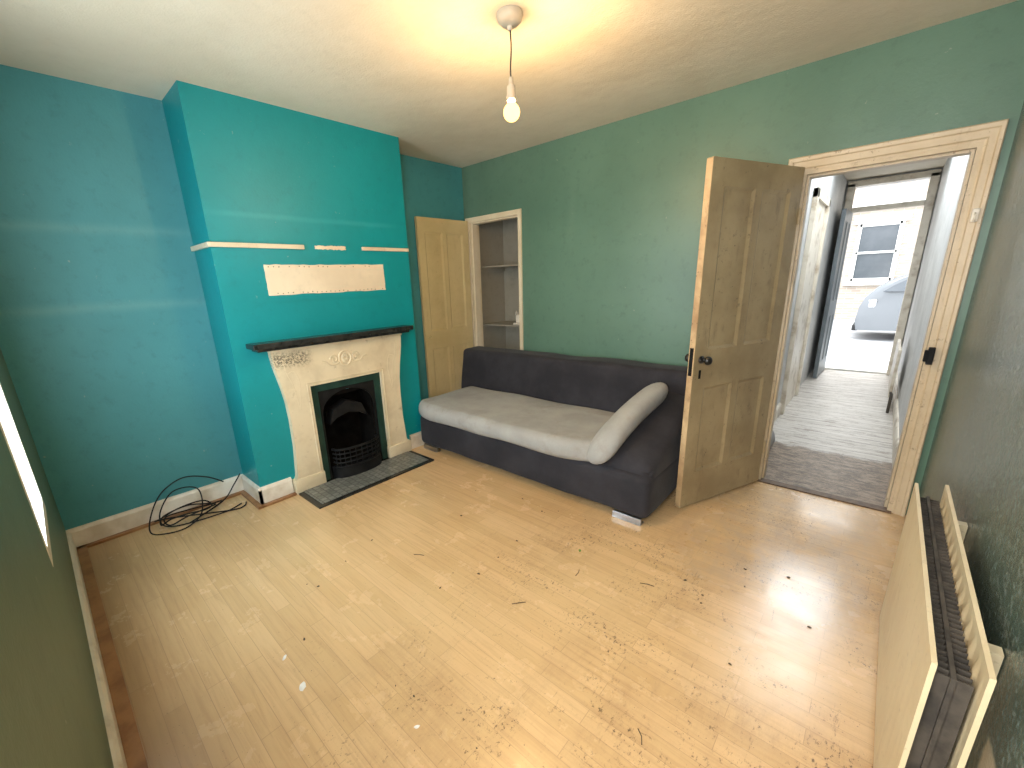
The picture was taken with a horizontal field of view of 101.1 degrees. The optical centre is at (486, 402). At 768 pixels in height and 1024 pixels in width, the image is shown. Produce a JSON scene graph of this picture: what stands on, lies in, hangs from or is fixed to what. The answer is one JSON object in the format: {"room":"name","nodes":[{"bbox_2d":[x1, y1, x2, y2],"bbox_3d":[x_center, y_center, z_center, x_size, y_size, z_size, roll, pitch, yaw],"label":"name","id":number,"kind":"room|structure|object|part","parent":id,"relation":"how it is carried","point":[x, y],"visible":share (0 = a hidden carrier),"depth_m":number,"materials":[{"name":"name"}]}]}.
{"room":"living room","nodes":[
{"label":"living room","id":0,"kind":"room"},
{"bbox_2d":[0,348,113,767],"bbox_3d":[-1.206,-0.036,0.898,3.580,2.500,0.130,12,21,41],"label":"wall","id":1,"kind":"structure","parent":0,"point":[51,714],"depth_m":0.87,"materials":[{"name":"green paint"}]},
{"bbox_2d":[0,383,52,564],"bbox_3d":[-1.657,-0.231,1.281,0.590,1.500,0.121,12,21,41],"label":"window","id":2,"kind":"structure","parent":1,"relation":"in","point":[10,432],"depth_m":1.60,"materials":[{"name":"white"}]},
{"bbox_2d":[66,531,126,767],"bbox_3d":[-1.109,1.085,1.274,3.580,0.130,0.018,12,21,41],"label":"baseboard","id":3,"kind":"structure","parent":1,"relation":"attached to","point":[116,748],"depth_m":1.54,"materials":[{"name":"beige wood"}]},
{"bbox_2d":[76,545,148,767],"bbox_3d":[-1.086,1.134,1.312,3.542,0.014,0.044,12,21,41],"label":"trim","id":4,"kind":"structure","parent":1,"relation":"attached to","point":[135,757],"depth_m":1.63,"materials":[{"name":"brown wood"}]},
{"bbox_2d":[0,64,463,529],"bbox_3d":[-1.416,-0.719,3.324,0.150,2.500,3.685,12,21,41],"label":"wall","id":5,"kind":"structure","parent":0,"point":[107,345],"depth_m":2.42,"materials":[{"name":"teal paint"}]},
{"bbox_2d":[66,474,243,546],"bbox_3d":[-2.101,0.698,2.775,0.018,0.130,0.945,12,21,41],"label":"baseboard","id":6,"kind":"structure","parent":5,"relation":"attached to","point":[93,531],"depth_m":2.69,"materials":[{"name":"white wood"}]},
{"bbox_2d":[76,490,243,548],"bbox_3d":[-2.081,0.758,2.774,0.032,0.014,0.907,12,21,41],"label":"trim","id":7,"kind":"structure","parent":5,"relation":"attached to","point":[146,525],"depth_m":2.66,"materials":[{"name":"brown wood"}]},
{"bbox_2d":[414,216,472,397],"bbox_3d":[-0.369,-0.784,4.266,0.056,1.985,0.635,13,22,42],"label":"door","id":8,"kind":"structure","parent":5,"relation":"in","point":[442,244],"depth_m":4.18,"materials":[{"name":"beige wood"}]},
{"bbox_2d":[162,80,420,486],"bbox_3d":[-1.227,-0.683,3.170,0.342,2.500,1.420,12,21,41],"label":"wall","id":9,"kind":"structure","parent":0,"point":[249,170],"depth_m":2.76,"materials":[{"name":"teal paint"}]},
{"bbox_2d":[190,242,210,251],"bbox_3d":[-1.725,-0.938,2.542,0.360,0.028,0.018,12,21,41],"label":"batten","id":10,"kind":"object","parent":9,"relation":"attached to","point":[204,245],"visible":1,"depth_m":2.51,"materials":[{"name":"white wood"}]},
{"bbox_2d":[241,474,263,503],"bbox_3d":[-1.661,0.620,2.986,0.360,0.130,0.018,12,21,41],"label":"baseboard","id":11,"kind":"structure","parent":9,"relation":"attached to","point":[249,486],"depth_m":2.96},
{"bbox_2d":[241,491,263,509],"bbox_3d":[-1.646,0.688,2.957,0.342,0.014,0.032,12,21,41],"label":"trim","id":12,"kind":"structure","parent":9,"relation":"attached to","point":[245,494],"depth_m":2.94,"materials":[{"name":"brown wood"}]},
{"bbox_2d":[210,242,304,248],"bbox_3d":[-1.409,-0.974,2.626,0.018,0.028,0.555,12,21,41],"label":"batten","id":13,"kind":"object","parent":9,"relation":"attached to","point":[213,244],"visible":1,"depth_m":2.60,"materials":[{"name":"beige wood"}]},
{"bbox_2d":[257,477,293,503],"bbox_3d":[-1.466,0.624,2.945,0.018,0.130,0.223,12,21,41],"label":"baseboard","id":14,"kind":"structure","parent":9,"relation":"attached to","point":[281,488],"depth_m":2.94,"materials":[{"name":"white wood"}]},
{"bbox_2d":[262,492,296,507],"bbox_3d":[-1.443,0.683,2.947,0.032,0.014,0.235,12,21,41],"label":"trim","id":15,"kind":"structure","parent":9,"relation":"attached to","point":[272,502],"depth_m":2.94,"materials":[{"name":"brown wood"}]},
{"bbox_2d":[263,264,385,295],"bbox_3d":[-1.101,-0.879,2.999,0.008,0.196,0.894,12,21,41],"label":"plaster patch","id":16,"kind":"object","parent":9,"relation":"attached to","point":[280,279],"visible":1,"depth_m":2.95,"materials":[{"name":"beige paint"}]},
{"bbox_2d":[314,245,345,249],"bbox_3d":[-1.094,-1.084,2.961,0.004,0.030,0.236,12,21,41],"label":"batten","id":17,"kind":"object","parent":9,"relation":"attached to","point":[318,246],"visible":1,"depth_m":2.96,"materials":[{"name":"beige wood"}]},
{"bbox_2d":[361,247,408,251],"bbox_3d":[-0.778,-1.187,3.275,0.018,0.025,0.425,12,21,41],"label":"batten","id":18,"kind":"object","parent":9,"relation":"attached to","point":[363,248],"visible":1,"depth_m":3.25,"materials":[{"name":"beige wood"}]},
{"bbox_2d":[409,431,424,448],"bbox_3d":[-0.621,0.341,3.816,0.018,0.130,0.160,12,21,41],"label":"baseboard","id":19,"kind":"structure","parent":9,"relation":"attached to","point":[416,438],"depth_m":3.80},
{"bbox_2d":[88,369,905,767],"bbox_3d":[1.556,0.295,4.081,3.830,0.100,8.315,12,21,41],"label":"floor","id":20,"kind":"structure","parent":0,"point":[203,618],"depth_m":1.83,"materials":[{"name":"laminate"}]},
{"bbox_2d":[149,473,246,534],"bbox_3d":[-1.887,0.627,2.769,0.238,0.257,0.578,12,21,41],"label":"cable tangle","id":21,"kind":"object","parent":20,"relation":"on","point":[186,515],"visible":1,"depth_m":2.74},
{"bbox_2d":[299,681,305,690],"bbox_3d":[-0.680,1.052,1.558,0.038,0.003,0.028,12,21,41],"label":"paper scrap","id":22,"kind":"object","parent":20,"relation":"on","point":[302,686],"visible":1,"depth_m":1.56,"materials":[{"name":"white paper"}]},
{"bbox_2d":[246,325,433,508],"bbox_3d":[-1.036,0.032,3.194,0.613,1.098,1.228,12,21,41],"label":"fireplace","id":23,"kind":"object","parent":20,"relation":"on","point":[353,440],"visible":1,"depth_m":3.19,"materials":[{"name":"beige stone"}]},
{"bbox_3d":[-1.319,-0.113,2.880,0.008,0.371,0.098,12,21,41],"label":"leg moulding","id":24,"kind":"part","parent":23,"relation":"part of","materials":[{"name":"beige stone"}]},
{"bbox_2d":[246,325,413,352],"bbox_3d":[-1.056,-0.470,3.050,0.135,0.053,1.228,12,21,41],"label":"mantel shelf","id":25,"kind":"object","parent":23,"relation":"attached to","point":[275,346],"depth_m":2.94,"materials":[{"name":"black wood"}]},
{"bbox_2d":[325,398,367,424],"bbox_3d":[-1.105,0.053,3.305,0.090,0.160,0.320,12,21,41],"label":"hood","id":26,"kind":"object","parent":23,"relation":"attached to","point":[342,406],"depth_m":3.25,"materials":[{"name":"black metal"}]},
{"bbox_3d":[-1.056,0.206,3.307,0.018,0.703,0.476,12,21,41],"label":"arch plate","id":27,"kind":"part","parent":23,"relation":"part of","materials":[{"name":"black metal"}]},
{"bbox_3d":[-0.770,-0.297,3.445,0.008,0.371,0.098,12,21,41],"label":"leg moulding","id":28,"kind":"part","parent":23,"relation":"part of","materials":[{"name":"beige stone"}]},
{"bbox_2d":[419,346,687,525],"bbox_3d":[0.404,0.069,3.432,2.289,0.782,1.095,12,21,41],"label":"sofa","id":29,"kind":"object","parent":20,"relation":"on","point":[605,431],"visible":0.94,"depth_m":3.03,"materials":[{"name":"grey fabric"}]},
{"bbox_3d":[0.261,0.122,3.355,1.821,0.159,0.768,12,21,41],"label":"mattress","id":30,"kind":"part","parent":29,"relation":"part of","materials":[{"name":"grey fabric"}]},
{"bbox_3d":[0.655,-0.162,3.666,2.276,0.487,0.322,12,21,41],"label":"backrest","id":31,"kind":"part","parent":29,"relation":"part of","materials":[{"name":"grey fabric"}]},
{"bbox_2d":[770,431,774,447],"bbox_3d":[2.266,0.320,3.442,0.117,0.169,0.402,12,21,41],"label":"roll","id":32,"kind":"object","parent":20,"relation":"on","point":[773,433],"visible":0.08,"depth_m":3.47,"materials":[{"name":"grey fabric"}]},
{"bbox_2d":[757,478,890,513],"bbox_3d":[2.164,0.597,2.741,0.690,0.008,0.060,12,21,41],"label":"threshold","id":33,"kind":"object","parent":20,"relation":"on","point":[763,480],"visible":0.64,"depth_m":2.71,"materials":[{"name":"brown wood"}]},
{"bbox_2d":[825,363,886,373],"bbox_3d":[5.307,-0.439,6.080,0.720,0.120,0.400,12,21,41],"label":"doorstep","id":34,"kind":"object","parent":20,"relation":"on","point":[854,368],"visible":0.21,"depth_m":6.01,"materials":[{"name":"paint"}]},
{"bbox_2d":[479,218,519,349],"bbox_3d":[0.366,-1.104,4.506,0.980,2.550,0.560,12,21,41],"label":"wall","id":35,"kind":"structure","parent":0,"point":[499,239],"depth_m":4.74,"materials":[{"name":"paint"}]},
{"bbox_2d":[481,264,517,271],"bbox_3d":[0.353,-1.414,4.418,0.780,0.056,0.400,12,21,41],"label":"shelf","id":36,"kind":"object","parent":35,"relation":"attached to","point":[497,268],"visible":0.61,"depth_m":4.56,"materials":[{"name":"paint"}]},
{"bbox_2d":[483,321,518,328],"bbox_3d":[0.378,-0.828,4.585,0.780,0.056,0.400,12,21,41],"label":"shelf","id":37,"kind":"object","parent":35,"relation":"attached to","point":[500,323],"visible":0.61,"depth_m":4.69,"materials":[{"name":"paint"}]},
{"bbox_2d":[513,311,518,324],"bbox_3d":[0.341,-0.887,4.432,0.090,0.143,0.096,12,21,41],"label":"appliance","id":38,"kind":"object","parent":37,"relation":"on","point":[516,314],"visible":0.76,"depth_m":4.42,"materials":[{"name":"white plastic"}]},
{"bbox_2d":[0,0,1017,180],"bbox_3d":[1.487,-2.253,3.356,3.880,0.200,8.365,12,21,41],"label":"ceiling","id":39,"kind":"structure","parent":0,"point":[433,76],"depth_m":2.05,"materials":[{"name":"white paint"}]},
{"bbox_2d":[497,5,522,101],"bbox_3d":[0.107,-1.448,1.831,0.112,0.402,0.112,12,21,41],"label":"pendant light","id":40,"kind":"object","parent":39,"relation":"hanging from","point":[509,17],"visible":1,"depth_m":1.77,"materials":[{"name":"white plastic"}]},
{"bbox_3d":[0.105,-1.504,1.815,0.011,0.185,0.007,4,17,20],"label":"cord","id":41,"kind":"part","parent":40,"relation":"part of","materials":[{"name":"white plastic"}]},
{"bbox_2d":[462,0,1023,514],"bbox_3d":[1.169,-0.827,3.330,3.600,2.500,0.120,12,21,41],"label":"wall","id":42,"kind":"structure","parent":0,"point":[612,212],"depth_m":2.92,"materials":[{"name":"green paint"}]},
{"bbox_2d":[465,208,523,349],"bbox_3d":[0.139,-0.829,4.333,0.710,2.034,0.154,12,21,41],"label":"door frame","id":43,"kind":"structure","parent":42,"relation":"attached to","point":[473,223],"depth_m":4.30,"materials":[{"name":"beige wood"}]},
{"bbox_2d":[675,156,804,507],"bbox_3d":[1.508,-0.343,2.532,0.777,1.960,0.168,-10,17,-24],"label":"door","id":44,"kind":"structure","parent":42,"relation":"in","point":[750,214],"depth_m":2.46,"materials":[{"name":"beige wood"}]},
{"bbox_3d":[1.161,-0.226,2.391,0.003,0.160,0.022,-10,17,-24],"label":"latch plate","id":45,"kind":"part","parent":44,"relation":"part of","materials":[{"name":"black metal"}]},
{"bbox_3d":[1.237,-0.233,2.368,0.050,0.050,0.065,-10,17,-24],"label":"knob","id":46,"kind":"part","parent":44,"relation":"part of","materials":[{"name":"metal"}]},
{"bbox_2d":[758,119,1008,516],"bbox_3d":[2.142,-0.404,2.508,0.848,2.060,0.232,12,21,41],"label":"door frame","id":47,"kind":"structure","parent":42,"relation":"attached to","point":[987,139],"depth_m":2.21,"materials":[{"name":"beige wood"}]},
{"bbox_2d":[776,174,846,405],"bbox_3d":[3.242,-1.220,4.410,0.190,2.500,4.380,12,21,41],"label":"wall","id":48,"kind":"structure","parent":0,"point":[834,187],"depth_m":5.13,"materials":[{"name":"white paint"}]},
{"bbox_2d":[774,402,781,421],"bbox_3d":[2.446,0.243,3.719,0.018,0.130,1.570,12,21,41],"label":"baseboard","id":49,"kind":"structure","parent":48,"relation":"attached to","point":[778,407],"depth_m":4.15,"materials":[{"name":"white wood"}]},
{"bbox_2d":[780,187,830,414],"bbox_3d":[3.290,-0.995,4.343,0.040,2.100,0.990,12,21,41],"label":"door","id":50,"kind":"structure","parent":48,"relation":"in","point":[820,206],"depth_m":4.26,"materials":[{"name":"white wood"}]},
{"bbox_2d":[813,208,852,377],"bbox_3d":[4.589,-1.400,5.577,0.042,2.080,0.700,13,22,43],"label":"door","id":51,"kind":"structure","parent":48,"relation":"in","point":[846,216],"depth_m":5.47,"materials":[{"name":"white wood"}]},
{"bbox_2d":[843,167,942,344],"bbox_3d":[5.156,-1.618,5.713,1.450,2.600,0.220,12,21,41],"label":"wall","id":52,"kind":"structure","parent":0,"point":[942,167],"depth_m":5.30,"materials":[{"name":"white paint"}]},
{"bbox_2d":[844,169,941,374],"bbox_3d":[5.107,-1.619,5.575,0.840,2.480,0.080,12,21,41],"label":"door frame","id":53,"kind":"structure","parent":52,"relation":"attached to","point":[934,175],"depth_m":5.26,"materials":[{"name":"white wood"}]},
{"bbox_2d":[898,155,968,439],"bbox_3d":[4.020,-1.052,3.709,0.190,2.500,4.380,12,21,41],"label":"wall","id":54,"kind":"structure","parent":0,"point":[953,172],"depth_m":3.68,"materials":[{"name":"white paint"}]},
{"bbox_2d":[886,339,901,412],"bbox_3d":[4.312,-0.299,4.455,0.032,0.620,0.984,12,21,41],"label":"radiator","id":55,"kind":"object","parent":54,"relation":"attached to","point":[898,351],"visible":1,"depth_m":4.18,"materials":[{"name":"white metal"}]},
{"bbox_3d":[4.335,-0.376,4.467,0.025,0.480,0.900,12,21,41],"label":"panel","id":56,"kind":"part","parent":55,"relation":"part of","materials":[{"name":"white metal"}]},
{"bbox_2d":[892,370,898,467],"bbox_3d":[3.987,0.071,4.099,0.018,0.130,4.270,12,21,41],"label":"baseboard","id":57,"kind":"structure","parent":54,"relation":"attached to","point":[895,388],"depth_m":3.72,"materials":[{"name":"white wood"}]},
{"bbox_2d":[919,102,1023,767],"bbox_3d":[1.280,-0.115,0.817,0.150,2.500,3.565,12,21,41],"label":"wall","id":58,"kind":"structure","parent":0,"point":[977,449],"depth_m":1.33,"materials":[{"name":"green paint"}]},
{"bbox_2d":[873,483,1003,767],"bbox_3d":[1.310,0.715,1.260,0.125,0.660,1.058,12,21,41],"label":"radiator","id":59,"kind":"object","parent":58,"relation":"attached to","point":[938,669],"visible":1,"depth_m":1.00,"materials":[{"name":"white metal"}]},
{"bbox_3d":[1.247,0.695,1.273,0.011,0.595,1.000,12,21,41],"label":"panel","id":60,"kind":"part","parent":59,"relation":"part of","materials":[{"name":"beige metal"}]},
{"bbox_3d":[1.301,0.700,1.222,0.019,0.610,1.000,12,21,41],"label":"panel","id":61,"kind":"part","parent":59,"relation":"part of","materials":[{"name":"beige metal"}]},
{"label":"outside","id":62,"kind":"structure","parent":0,"visible":0},
{"bbox_2d":[826,319,895,367],"bbox_3d":[9.177,-1.197,8.803,32.000,0.180,9.000,12,21,41],"label":"ground","id":63,"kind":"structure","parent":62,"point":[847,346],"depth_m":8.47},
{"bbox_2d":[851,273,908,330],"bbox_3d":[10.009,-1.946,8.246,4.140,1.500,1.748,12,21,41],"label":"car","id":64,"kind":"object","parent":63,"relation":"on","point":[880,309],"visible":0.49,"depth_m":8.77,"materials":[{"name":"silver metal"}]},
{"bbox_2d":[868,299,876,307],"bbox_3d":[8.174,-2.083,8.915,0.140,0.200,0.200,12,21,41],"label":"lamp","id":65,"kind":"object","parent":64,"relation":"attached to","point":[872,303],"depth_m":8.84,"materials":[{"name":"silver metal"}]},
{"bbox_2d":[834,179,929,318],"bbox_3d":[12.216,-5.487,11.149,28.000,6.700,0.450,12,21,41],"label":"facade","id":66,"kind":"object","parent":63,"relation":"on","point":[881,243],"visible":0.2,"depth_m":12.12,"materials":[{"name":"paint"}]}
]}

